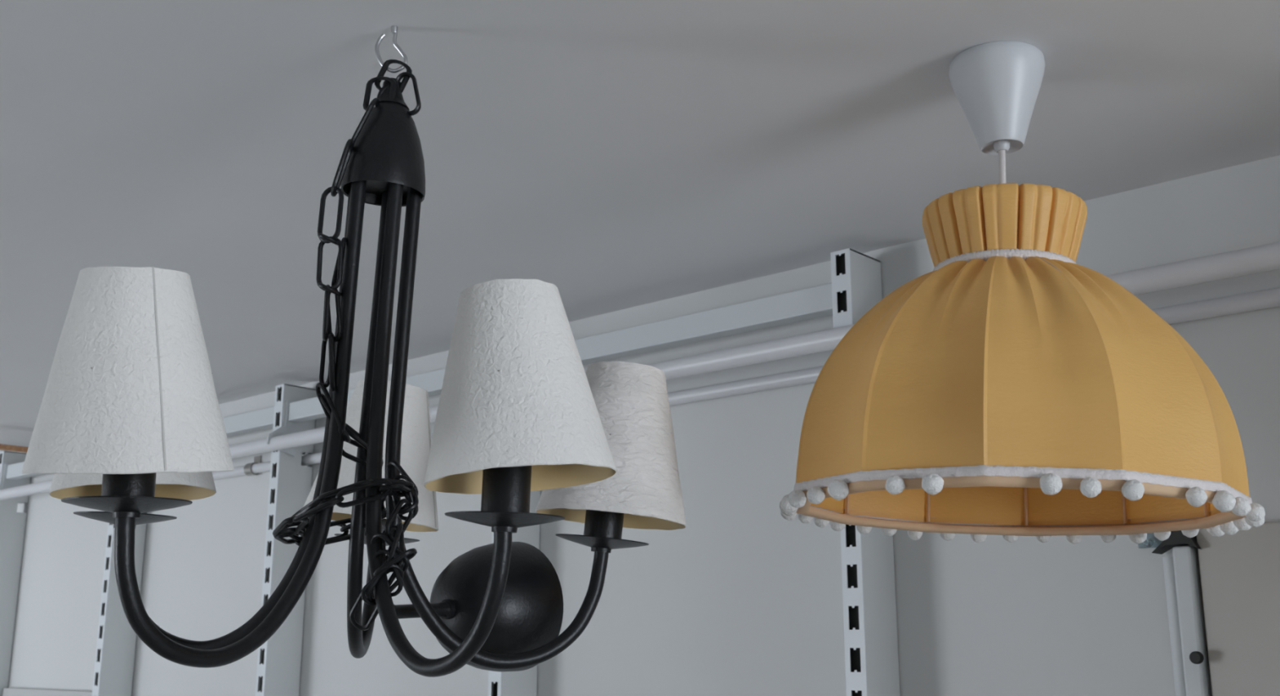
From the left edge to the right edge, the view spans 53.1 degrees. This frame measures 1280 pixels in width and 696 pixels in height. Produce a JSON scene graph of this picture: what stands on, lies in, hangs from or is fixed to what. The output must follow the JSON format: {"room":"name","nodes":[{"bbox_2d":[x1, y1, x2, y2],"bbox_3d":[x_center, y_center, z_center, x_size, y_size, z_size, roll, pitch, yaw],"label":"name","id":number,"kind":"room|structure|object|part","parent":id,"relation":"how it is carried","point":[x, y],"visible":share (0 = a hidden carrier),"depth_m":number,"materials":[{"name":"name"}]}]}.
{"room":"store","nodes":[
{"label":"store","id":0,"kind":"room"},
{"bbox_2d":[0,0,1279,452],"bbox_3d":[-0.871,-0.584,0.140,9.400,0.150,4.340,-12,-18,41],"label":"ceiling","id":1,"kind":"structure","parent":0,"point":[615,155],"depth_m":1.35,"materials":[{"name":"paint"}]},
{"bbox_2d":[0,444,28,453],"bbox_3d":[-1.614,0.222,3.018,0.020,0.012,0.395,-12,-18,41],"label":"batten","id":2,"kind":"object","parent":1,"relation":"attached to","point":[2,447],"visible":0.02,"depth_m":3.11,"materials":[{"name":"brown wood"}]},
{"bbox_2d":[374,25,407,73],"bbox_3d":[-0.215,-0.260,1.105,0.029,0.048,0.007,-1,-13,6],"label":"ceiling hook","id":3,"kind":"object","parent":1,"relation":"attached to","point":[394,28],"visible":1,"depth_m":1.10,"materials":[{"name":"silver metal"}]},
{"bbox_2d":[21,59,686,677],"bbox_3d":[-0.240,0.005,1.056,0.512,0.513,0.529,-3,-14,12],"label":"chandelier","id":4,"kind":"object","parent":3,"relation":"hanging from","point":[129,425],"visible":1,"depth_m":0.96,"materials":[{"name":"black metal"}]},
{"bbox_3d":[-0.339,0.016,0.856,0.131,0.133,0.131,0,-4,0],"label":"lamp shade","id":5,"kind":"part","parent":4,"relation":"part of","materials":[{"name":"white paper"}]},
{"bbox_3d":[-0.428,0.061,1.090,0.131,0.127,0.131,-3,-13,-1],"label":"lamp shade","id":6,"kind":"part","parent":4,"relation":"part of","materials":[{"name":"beige fabric"}]},
{"bbox_3d":[-0.288,0.031,0.943,0.108,0.397,0.172,3,-12,1],"label":"arm","id":7,"kind":"part","parent":4,"relation":"part of","materials":[{"name":"black metal"}]},
{"bbox_3d":[-0.335,0.056,1.069,0.208,0.392,0.015,-3,-14,14],"label":"arm","id":8,"kind":"part","parent":4,"relation":"part of","materials":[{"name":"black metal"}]},
{"bbox_3d":[-0.241,0.078,1.154,0.026,0.393,0.208,2,-13,-10],"label":"arm","id":9,"kind":"part","parent":4,"relation":"part of","materials":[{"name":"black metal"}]},
{"bbox_3d":[-0.252,0.103,1.247,0.131,0.134,0.131,7,-13,2],"label":"lamp shade","id":10,"kind":"part","parent":4,"relation":"part of","materials":[{"name":"white fabric"}]},
{"bbox_3d":[-0.184,0.219,1.067,0.017,0.017,0.071,-3,-9,38],"label":"stem","id":11,"kind":"part","parent":4,"relation":"part of","materials":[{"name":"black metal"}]},
{"bbox_3d":[-0.151,0.037,0.953,0.015,0.402,0.193,11,-17,-39],"label":"arm","id":12,"kind":"part","parent":4,"relation":"part of","materials":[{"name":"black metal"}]},
{"bbox_3d":[-0.118,0.067,1.088,0.196,0.400,0.029,7,-15,-27],"label":"arm","id":13,"kind":"part","parent":4,"relation":"part of","materials":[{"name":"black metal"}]},
{"bbox_3d":[-0.086,0.025,0.886,0.131,0.134,0.131,-5,-13,-1],"label":"lamp shade","id":14,"kind":"part","parent":4,"relation":"part of","materials":[{"name":"white paper"}]},
{"bbox_3d":[-0.019,0.084,1.121,0.131,0.133,0.131,6,-13,1],"label":"lamp shade","id":15,"kind":"part","parent":4,"relation":"part of","materials":[{"name":"white fabric"}]},
{"bbox_2d":[779,40,1265,544],"bbox_3d":[0.309,-0.053,1.123,0.388,0.431,0.387,-12,-18,41],"label":"pendant lamp","id":16,"kind":"object","parent":1,"relation":"hanging from","point":[1011,388],"visible":1,"depth_m":0.99,"materials":[{"name":"yellow fabric"}]},
{"bbox_3d":[0.323,-0.133,1.140,0.006,0.119,0.006,-9,-18,41],"label":"cord","id":17,"kind":"part","parent":16,"relation":"part of","materials":[{"name":"white plastic"}]},
{"bbox_3d":[0.315,0.033,1.101,0.364,0.200,0.365,-9,-18,41],"label":"lamp shade","id":18,"kind":"part","parent":16,"relation":"part of","materials":[{"name":"yellow fabric"}]},
{"bbox_2d":[7,155,1279,695],"bbox_3d":[0.527,0.955,1.379,9.400,2.275,0.150,-12,-18,41],"label":"wall","id":19,"kind":"structure","parent":0,"point":[744,599],"depth_m":1.79,"materials":[{"name":"paint"}]},
{"bbox_2d":[2,688,92,695],"bbox_3d":[-1.375,1.017,3.017,0.604,0.407,0.040,-12,-18,41],"label":"panel","id":20,"kind":"object","parent":19,"relation":"attached to","point":[6,691],"visible":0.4,"depth_m":3.10,"materials":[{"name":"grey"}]},
{"bbox_2d":[212,287,1279,480],"bbox_3d":[-0.069,0.100,2.011,2.936,0.020,0.020,-12,-18,41],"label":"pipe","id":21,"kind":"object","parent":19,"relation":"attached to","point":[1270,298],"visible":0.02,"depth_m":1.75,"materials":[{"name":"white metal"}]},
{"bbox_2d":[244,455,261,475],"bbox_3d":[-0.803,0.243,2.651,0.024,0.041,0.024,-12,-18,41],"label":"clip","id":22,"kind":"object","parent":21,"relation":"on","point":[257,460],"visible":0.96,"depth_m":2.65,"materials":[{"name":"silver metal"}]},
{"bbox_2d":[1137,533,1162,548],"bbox_3d":[0.558,0.206,1.406,0.032,0.027,0.026,-12,-18,41],"label":"hook","id":23,"kind":"object","parent":19,"relation":"attached to","point":[1151,541],"visible":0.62,"depth_m":1.41,"materials":[{"name":"metal"}]},
{"bbox_2d":[1151,530,1212,695],"bbox_3d":[0.578,0.955,1.200,0.049,1.592,0.041,-12,-18,41],"label":"conduit","id":24,"kind":"object","parent":19,"relation":"attached to","point":[1185,611],"visible":0.98,"depth_m":1.35,"materials":[{"name":"white metal"}]},
{"bbox_3d":[0.578,0.322,1.329,0.013,0.013,0.012,-12,-18,41],"label":"knob","id":25,"kind":"part","parent":24,"relation":"part of","materials":[{"name":"black rubber"}]},
{"bbox_2d":[1196,521,1279,695],"bbox_3d":[0.830,0.889,0.997,0.620,1.528,0.021,-12,-18,41],"label":"board","id":26,"kind":"object","parent":19,"relation":"attached to","point":[1240,571],"visible":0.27,"depth_m":1.32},
{"bbox_3d":[-0.871,1.777,-0.417,9.400,0.150,4.340,-12,-18,41],"label":"floor","id":27,"kind":"structure","parent":0,"visible":0},
{"bbox_2d":[0,450,31,695],"bbox_3d":[-1.650,1.376,3.127,0.029,2.258,0.076,-12,-18,41],"label":"upright","id":28,"kind":"object","parent":27,"relation":"on","point":[12,523],"visible":0.82,"depth_m":3.32,"materials":[{"name":"grey metal"}]},
{"bbox_2d":[91,512,147,695],"bbox_3d":[-1.166,1.277,2.704,0.029,2.258,0.076,-12,-18,41],"label":"upright","id":29,"kind":"object","parent":27,"relation":"on","point":[115,652],"visible":0.42,"depth_m":2.84,"materials":[{"name":"grey metal"}]},
{"bbox_2d":[1,462,44,489],"bbox_3d":[-1.411,0.293,3.157,0.621,0.070,0.056,-12,-18,41],"label":"crossbar","id":30,"kind":"object","parent":29,"relation":"attached to","point":[13,477],"visible":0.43,"depth_m":3.33,"materials":[{"name":"white metal"}]},
{"bbox_3d":[-1.641,0.341,3.357,0.003,0.070,0.056,-12,-18,41],"label":"plate","id":31,"kind":"part","parent":30,"relation":"part of","materials":[{"name":"white metal"}]},
{"bbox_2d":[254,383,316,695],"bbox_3d":[-0.690,1.174,2.268,0.036,2.258,0.108,-12,-18,41],"label":"upright","id":32,"kind":"object","parent":27,"relation":"on","point":[279,658],"depth_m":2.45,"materials":[{"name":"grey metal"}]},
{"bbox_2d":[222,406,274,437],"bbox_3d":[-0.927,0.193,2.734,0.621,0.070,0.056,-12,-18,41],"label":"crossbar","id":33,"kind":"object","parent":32,"relation":"attached to","point":[263,419],"visible":0.17,"depth_m":2.59,"materials":[{"name":"white metal"}]},
{"bbox_3d":[-0.694,0.179,2.475,0.003,0.055,0.062,-12,-18,41],"label":"rail bracket","id":34,"kind":"part","parent":32,"relation":"part of","materials":[{"name":"white metal"}]},
{"bbox_2d":[0,241,1279,500],"bbox_3d":[-0.590,0.161,2.365,5.800,0.027,0.027,-12,-18,41],"label":"pipe","id":35,"kind":"object","parent":32,"relation":"attached to","point":[1264,258],"visible":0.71,"depth_m":1.65,"materials":[{"name":"white metal"}]},
{"bbox_2d":[488,490,540,695],"bbox_3d":[-0.198,1.077,1.860,0.029,2.258,0.076,-12,-18,41],"label":"upright","id":36,"kind":"object","parent":27,"relation":"on","point":[519,683],"visible":0.05,"depth_m":1.99,"materials":[{"name":"grey metal"}]},
{"bbox_2d":[284,368,445,432],"bbox_3d":[-0.443,0.094,2.312,0.621,0.070,0.056,-12,-18,41],"label":"crossbar","id":37,"kind":"object","parent":36,"relation":"attached to","point":[299,415],"visible":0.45,"depth_m":2.44,"materials":[{"name":"white metal"}]},
{"bbox_3d":[-0.673,0.141,2.513,0.003,0.070,0.056,-12,-18,41],"label":"plate","id":38,"kind":"part","parent":37,"relation":"part of","materials":[{"name":"white metal"}]},
{"bbox_2d":[830,248,900,695],"bbox_3d":[0.286,0.978,1.438,0.029,2.258,0.076,-12,-18,41],"label":"upright","id":39,"kind":"object","parent":27,"relation":"on","point":[868,571],"visible":0.62,"depth_m":1.58,"materials":[{"name":"grey metal"}]},
{"bbox_2d":[574,283,832,365],"bbox_3d":[0.041,-0.006,1.890,0.621,0.070,0.056,-12,-18,41],"label":"crossbar","id":40,"kind":"object","parent":39,"relation":"attached to","point":[815,302],"visible":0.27,"depth_m":1.81,"materials":[{"name":"white metal"}]}
]}

